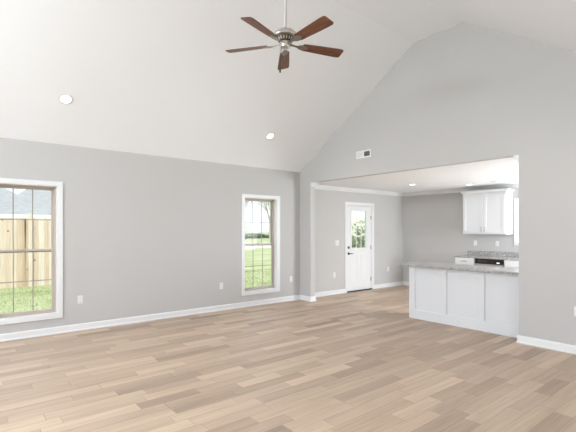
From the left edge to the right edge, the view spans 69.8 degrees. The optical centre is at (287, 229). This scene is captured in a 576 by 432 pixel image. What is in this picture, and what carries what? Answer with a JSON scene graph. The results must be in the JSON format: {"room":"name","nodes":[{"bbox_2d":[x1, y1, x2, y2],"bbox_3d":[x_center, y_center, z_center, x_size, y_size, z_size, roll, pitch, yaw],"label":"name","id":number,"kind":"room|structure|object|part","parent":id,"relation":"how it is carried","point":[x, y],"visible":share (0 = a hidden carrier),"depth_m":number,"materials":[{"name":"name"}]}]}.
{"room":"living room","nodes":[
{"label":"living room","id":0,"kind":"room"},
{"bbox_2d":[0,188,16,203],"bbox_3d":[-25.409,-1.480,25.074,16.540,6.460,9.040,0,0,-39],"label":"sky","id":1,"kind":"structure","parent":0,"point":[5,194],"depth_m":26.53,"materials":[{"name":"white"}]},
{"bbox_2d":[0,138,402,333],"bbox_3d":[-2.404,0.000,6.874,14.500,3.000,0.180,0,0,-39],"label":"wall","id":2,"kind":"structure","parent":0,"point":[143,234],"depth_m":7.05,"materials":[{"name":"grey paint"}]},
{"bbox_2d":[0,178,62,324],"bbox_3d":[-3.705,0.287,5.788,0.944,1.979,0.189,0,0,-39],"label":"window","id":3,"kind":"structure","parent":2,"relation":"in","point":[56,188],"depth_m":5.98,"materials":[{"name":"white paint"}]},
{"bbox_3d":[-3.757,-0.145,5.852,0.760,0.930,0.025,0,0,-39],"label":"sash","id":4,"kind":"part","parent":3,"relation":"part of","materials":[{"name":"glass"}]},
{"bbox_3d":[-3.737,0.729,5.827,0.760,0.913,0.030,0,0,-39],"label":"sash","id":5,"kind":"part","parent":3,"relation":"part of","materials":[{"name":"beige plastic"}]},
{"bbox_2d":[77,295,82,303],"bbox_3d":[-3.109,1.040,6.173,0.074,0.120,0.009,0,0,-39],"label":"wall outlet","id":6,"kind":"object","parent":2,"relation":"attached to","point":[79,298],"visible":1,"depth_m":6.17,"materials":[{"name":"white plastic"}]},
{"bbox_2d":[0,289,345,341],"bbox_3d":[-3.124,1.450,5.927,11.885,0.100,0.371,0,0,-39],"label":"baseboard","id":7,"kind":"structure","parent":2,"relation":"attached to","point":[113,322],"depth_m":6.83,"materials":[{"name":"white paint"}]},
{"bbox_2d":[241,194,279,295],"bbox_3d":[-0.585,0.287,8.347,0.944,1.979,0.189,0,0,-39],"label":"window","id":8,"kind":"structure","parent":2,"relation":"in","point":[274,201],"depth_m":8.47,"materials":[{"name":"white paint"}]},
{"bbox_3d":[-0.637,-0.145,8.410,0.760,0.930,0.025,0,0,-39],"label":"sash","id":9,"kind":"part","parent":8,"relation":"part of","materials":[{"name":"glass"}]},
{"bbox_3d":[-0.616,0.729,8.385,0.760,0.913,0.030,0,0,-39],"label":"sash","id":10,"kind":"part","parent":8,"relation":"part of","materials":[{"name":"beige plastic"}]},
{"bbox_3d":[-0.620,0.287,8.389,0.796,1.831,0.080,0,0,-39],"label":"frame","id":11,"kind":"part","parent":8,"relation":"part of","materials":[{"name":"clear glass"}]},
{"bbox_2d":[345,202,373,292],"bbox_3d":[1.726,0.412,10.229,1.070,2.175,0.208,0,0,-39],"label":"door","id":12,"kind":"structure","parent":2,"relation":"in","point":[359,262],"depth_m":10.20,"materials":[{"name":"white paint"}]},
{"bbox_3d":[1.741,-0.010,10.210,0.630,1.000,0.068,0,0,-39],"label":"lite frame","id":13,"kind":"part","parent":12,"relation":"part of","materials":[{"name":"glass"}]},
{"bbox_2d":[0,285,575,431],"bbox_3d":[0.291,1.560,3.588,14.500,0.120,8.680,0,0,-39],"label":"floor","id":14,"kind":"structure","parent":0,"point":[357,361],"depth_m":4.25,"materials":[{"name":"brown wood"}]},
{"bbox_2d":[409,267,518,337],"bbox_3d":[3.101,1.058,6.264,0.560,0.881,2.555,0,0,-39],"label":"base cabinet","id":15,"kind":"object","parent":14,"relation":"on","point":[480,301],"visible":0.62,"depth_m":6.30,"materials":[{"name":"white paint"}]},
{"bbox_2d":[400,262,518,274],"bbox_3d":[3.048,0.600,6.301,0.695,0.035,2.680,0,0,-39],"label":"countertop","id":16,"kind":"structure","parent":15,"relation":"on","point":[474,268],"depth_m":6.41,"materials":[{"name":"grey stone"}]},
{"bbox_2d":[455,257,474,264],"bbox_3d":[4.205,1.062,9.495,0.652,0.875,0.450,0,0,-39],"label":"base cabinet","id":17,"kind":"object","parent":14,"relation":"on","point":[458,260],"visible":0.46,"depth_m":9.30,"materials":[{"name":"white paint"}]},
{"bbox_2d":[475,258,503,266],"bbox_3d":[4.555,1.062,9.073,0.630,0.873,0.600,0,0,-39],"label":"dishwasher","id":18,"kind":"object","parent":14,"relation":"on","point":[478,261],"visible":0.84,"depth_m":8.87,"materials":[{"name":"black metal"}]},
{"bbox_3d":[4.332,1.074,8.890,0.024,0.632,0.598,0,0,-39],"label":"door","id":19,"kind":"part","parent":18,"relation":"part of","materials":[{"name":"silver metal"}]},
{"bbox_2d":[504,260,518,267],"bbox_3d":[5.189,1.062,8.296,0.652,0.875,1.390,0,0,-39],"label":"base cabinet","id":20,"kind":"object","parent":14,"relation":"on","point":[507,263],"visible":0.04,"depth_m":8.53,"materials":[{"name":"white paint"}]},
{"bbox_2d":[454,250,518,259],"bbox_3d":[4.851,0.553,8.726,0.628,0.137,2.485,0,0,-39],"label":"countertop","id":21,"kind":"structure","parent":20,"relation":"on","point":[470,253],"depth_m":9.23,"materials":[{"name":"grey stone"}]},
{"bbox_2d":[0,0,575,171],"bbox_3d":[-1.082,-2.245,2.372,10.835,2.051,8.540,0,0,-39],"label":"ceiling","id":22,"kind":"structure","parent":0,"point":[148,77],"depth_m":5.68,"materials":[{"name":"white paint"}]},
{"bbox_2d":[58,94,72,103],"bbox_3d":[-2.906,-1.711,5.401,0.176,0.097,0.149,0,0,-36],"label":"recessed light","id":23,"kind":"object","parent":22,"relation":"in","point":[64,98],"visible":1,"depth_m":5.39,"materials":[{"name":"white paint"}]},
{"bbox_2d":[266,133,274,138],"bbox_3d":[-0.324,-1.711,7.519,0.176,0.097,0.149,0,0,-36],"label":"recessed light","id":24,"kind":"object","parent":22,"relation":"in","point":[269,135],"visible":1,"depth_m":7.51,"materials":[{"name":"white plastic"}]},
{"bbox_2d":[225,0,342,72],"bbox_3d":[0.000,-2.368,4.385,1.312,1.403,1.255,0,0,-39],"label":"ceiling fan","id":25,"kind":"object","parent":22,"relation":"hanging from","point":[285,36],"visible":1,"depth_m":4.37,"materials":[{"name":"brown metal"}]},
{"bbox_3d":[-0.448,-1.988,4.538,0.479,0.007,0.144,0,13,15],"label":"blade","id":26,"kind":"part","parent":25,"relation":"part of","materials":[{"name":"brown wood"}]},
{"bbox_3d":[-0.268,-1.988,4.060,0.144,0.007,0.479,15,8,32],"label":"blade","id":27,"kind":"part","parent":25,"relation":"part of","materials":[{"name":"brown wood"}]},
{"bbox_3d":[-0.048,-1.988,4.857,0.144,0.007,0.479,-13,1,-3],"label":"blade","id":28,"kind":"part","parent":25,"relation":"part of","materials":[{"name":"brown wood"}]},
{"bbox_3d":[0.242,-1.988,4.083,0.144,0.007,0.479,16,-10,-37],"label":"blade","id":29,"kind":"part","parent":25,"relation":"part of","materials":[{"name":"brown wood"}]},
{"bbox_3d":[0.378,-1.988,4.575,0.479,0.007,0.144,0,-13,-21],"label":"blade","id":30,"kind":"part","parent":25,"relation":"part of","materials":[{"name":"brown wood"}]},
{"bbox_2d":[318,157,518,192],"bbox_3d":[3.864,-1.080,7.695,3.766,0.150,6.500,0,0,-39],"label":"ceiling","id":31,"kind":"structure","parent":0,"point":[480,174],"depth_m":8.06,"materials":[{"name":"white paint"}]},
{"bbox_2d":[490,180,507,182],"bbox_3d":[4.377,-1.000,8.541,0.380,0.010,0.220,0,0,-39],"label":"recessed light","id":32,"kind":"object","parent":31,"relation":"in","point":[498,181],"visible":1,"depth_m":8.48,"materials":[{"name":"white paint"}]},
{"bbox_2d":[300,22,575,345],"bbox_3d":[2.949,-0.810,5.748,0.120,4.620,8.350,0,0,-39],"label":"wall","id":33,"kind":"structure","parent":0,"point":[461,93],"depth_m":5.77,"materials":[{"name":"grey paint"}]},
{"bbox_2d":[356,149,370,158],"bbox_3d":[1.382,-1.388,7.554,0.012,0.136,0.344,0,0,-39],"label":"air vent","id":34,"kind":"object","parent":33,"relation":"in","point":[365,153],"visible":1,"depth_m":7.55,"materials":[{"name":"white paint"}]},
{"bbox_2d":[311,182,518,196],"bbox_3d":[3.713,-0.960,7.667,3.734,0.088,6.350,0,0,-39],"label":"crown molding","id":35,"kind":"structure","parent":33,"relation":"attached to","point":[313,184],"depth_m":9.97,"materials":[{"name":"white paint"}]},
{"bbox_2d":[516,335,575,353],"bbox_3d":[4.340,1.450,4.031,0.147,0.100,3.932,0,0,-39],"label":"baseboard","id":36,"kind":"structure","parent":33,"relation":"attached to","point":[552,345],"depth_m":5.22,"materials":[{"name":"white paint"}]},
{"bbox_2d":[403,188,518,281],"bbox_3d":[5.262,0.200,8.841,0.150,2.600,6.500,0,0,-39],"label":"wall","id":37,"kind":"structure","parent":0,"point":[433,223],"depth_m":10.46,"materials":[{"name":"grey paint"}]},
{"bbox_2d":[374,281,408,288],"bbox_3d":[3.243,1.450,10.204,1.244,0.100,1.830,0,0,-39],"label":"baseboard","id":38,"kind":"structure","parent":37,"relation":"attached to","point":[377,286],"depth_m":10.94,"materials":[{"name":"white paint"}]},
{"bbox_2d":[461,188,514,233],"bbox_3d":[4.500,-0.401,9.351,0.381,0.991,1.066,0,0,-39],"label":"upper cabinet","id":39,"kind":"object","parent":37,"relation":"attached to","point":[490,211],"visible":1,"depth_m":9.17,"materials":[{"name":"white paint"}]},
{"bbox_3d":[4.235,-0.367,9.438,0.020,0.875,0.464,0,0,-39],"label":"door","id":40,"kind":"part","parent":39,"relation":"part of","materials":[{"name":"white paint"}]},
{"bbox_3d":[4.238,-0.367,9.440,0.011,0.759,0.348,0,0,-39],"label":"panel","id":41,"kind":"part","parent":39,"relation":"part of","materials":[{"name":"white paint"}]},
{"bbox_3d":[4.502,-0.863,9.353,0.375,0.066,1.066,0,0,-39],"label":"cabinet crown","id":42,"kind":"part","parent":39,"relation":"part of","materials":[{"name":"white paint"}]},
{"bbox_3d":[4.533,-0.367,9.075,0.020,0.875,0.464,0,0,-39],"label":"door","id":43,"kind":"part","parent":39,"relation":"part of","materials":[{"name":"white paint"}]},
{"bbox_3d":[4.536,-0.367,9.077,0.011,0.759,0.348,0,0,-39],"label":"panel","id":44,"kind":"part","parent":39,"relation":"part of","materials":[{"name":"white paint"}]},
{"bbox_2d":[467,250,518,256],"bbox_3d":[5.085,0.536,8.918,0.023,0.102,2.485,0,0,-39],"label":"backsplash","id":45,"kind":"structure","parent":37,"relation":"attached to","point":[469,252],"depth_m":9.40,"materials":[{"name":"grey stone"}]},
{"bbox_2d":[514,198,518,244],"bbox_3d":[5.490,-0.177,8.549,0.169,1.029,1.464,0,0,-39],"label":"window","id":46,"kind":"structure","parent":37,"relation":"in","point":[516,200],"depth_m":9.04,"materials":[{"name":"white paint"}]},
{"label":"outside","id":47,"kind":"structure","parent":0,"visible":0},
{"bbox_2d":[245,232,359,242],"bbox_3d":[-58.346,1.930,150.016,420.000,0.340,214.000,0,0,-39],"label":"ground","id":48,"kind":"structure","parent":47,"point":[249,240],"depth_m":76.49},
{"bbox_2d":[245,224,249,232],"bbox_3d":[-11.653,-0.108,88.662,7.026,4.052,6.906,0,0,-39],"label":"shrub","id":49,"kind":"object","parent":48,"relation":"on","point":[247,227],"visible":0.09,"depth_m":88.69,"materials":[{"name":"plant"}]},
{"bbox_2d":[245,233,251,238],"bbox_3d":[-8.947,1.206,81.903,3.894,1.361,3.948,0,0,-39],"label":"shrub","id":50,"kind":"object","parent":48,"relation":"on","point":[247,236],"visible":0.35,"depth_m":80.96,"materials":[{"name":"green plant"}]},
{"bbox_2d":[249,233,266,237],"bbox_3d":[-6.828,1.249,87.495,4.717,1.304,4.765,0,0,-39],"label":"shrub","id":51,"kind":"object","parent":48,"relation":"on","point":[255,235],"visible":0.57,"depth_m":86.30,"materials":[{"name":"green plant"}]},
{"bbox_2d":[253,202,269,238],"bbox_3d":[-3.847,-3.312,81.704,5.470,10.152,8.933,0,0,14],"label":"tree","id":52,"kind":"object","parent":48,"relation":"on","point":[268,203],"visible":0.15,"depth_m":81.46,"materials":[{"name":"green plant"}]},
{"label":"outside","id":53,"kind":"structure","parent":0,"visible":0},
{"bbox_2d":[245,243,270,247],"bbox_3d":[13.619,1.875,62.248,220.000,0.250,13.000,0,0,-39],"label":"street","id":54,"kind":"structure","parent":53,"point":[265,246],"depth_m":43.78,"materials":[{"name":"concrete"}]},
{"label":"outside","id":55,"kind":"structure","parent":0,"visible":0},
{"bbox_2d":[0,244,364,313],"bbox_3d":[10.540,1.875,34.460,180.000,0.250,26.070,0,0,-39],"label":"lawn","id":56,"kind":"structure","parent":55,"point":[253,256],"depth_m":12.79,"materials":[{"name":"green plant"}]},
{"bbox_2d":[0,214,50,288],"bbox_3d":[-9.259,0.625,11.805,16.650,2.250,0.320,0,0,-39],"label":"wooden fence","id":57,"kind":"object","parent":56,"relation":"on","point":[41,228],"visible":0.1,"depth_m":12.70,"materials":[{"name":"brown wood"}]},
{"bbox_3d":[-11.905,0.696,9.648,9.822,2.108,0.018,0,0,-39],"label":"board panel","id":58,"kind":"part","parent":57,"relation":"part of","materials":[{"name":"brown wood"}]},
{"bbox_3d":[-7.949,0.625,12.738,0.100,2.250,0.100,0,0,-39],"label":"post","id":59,"kind":"part","parent":57,"relation":"part of","materials":[{"name":"brown wood"}]},
{"bbox_3d":[-5.462,0.686,14.866,6.764,2.128,0.018,0,0,-39],"label":"board panel","id":60,"kind":"part","parent":57,"relation":"part of","materials":[{"name":"brown wood"}]},
{"bbox_2d":[0,189,50,271],"bbox_3d":[-10.837,-1.133,22.797,9.890,5.765,9.040,0,0,-39],"label":"house","id":61,"kind":"structure","parent":56,"relation":"on","point":[22,201],"depth_m":17.52,"materials":[{"name":"white"}]},
{"bbox_2d":[352,217,364,246],"bbox_3d":[7.028,0.240,43.509,4.667,3.395,4.776,0,0,-39],"label":"shrub","id":62,"kind":"object","parent":56,"relation":"on","point":[360,227],"visible":0.3,"depth_m":42.13,"materials":[{"name":"green plant"}]}
]}

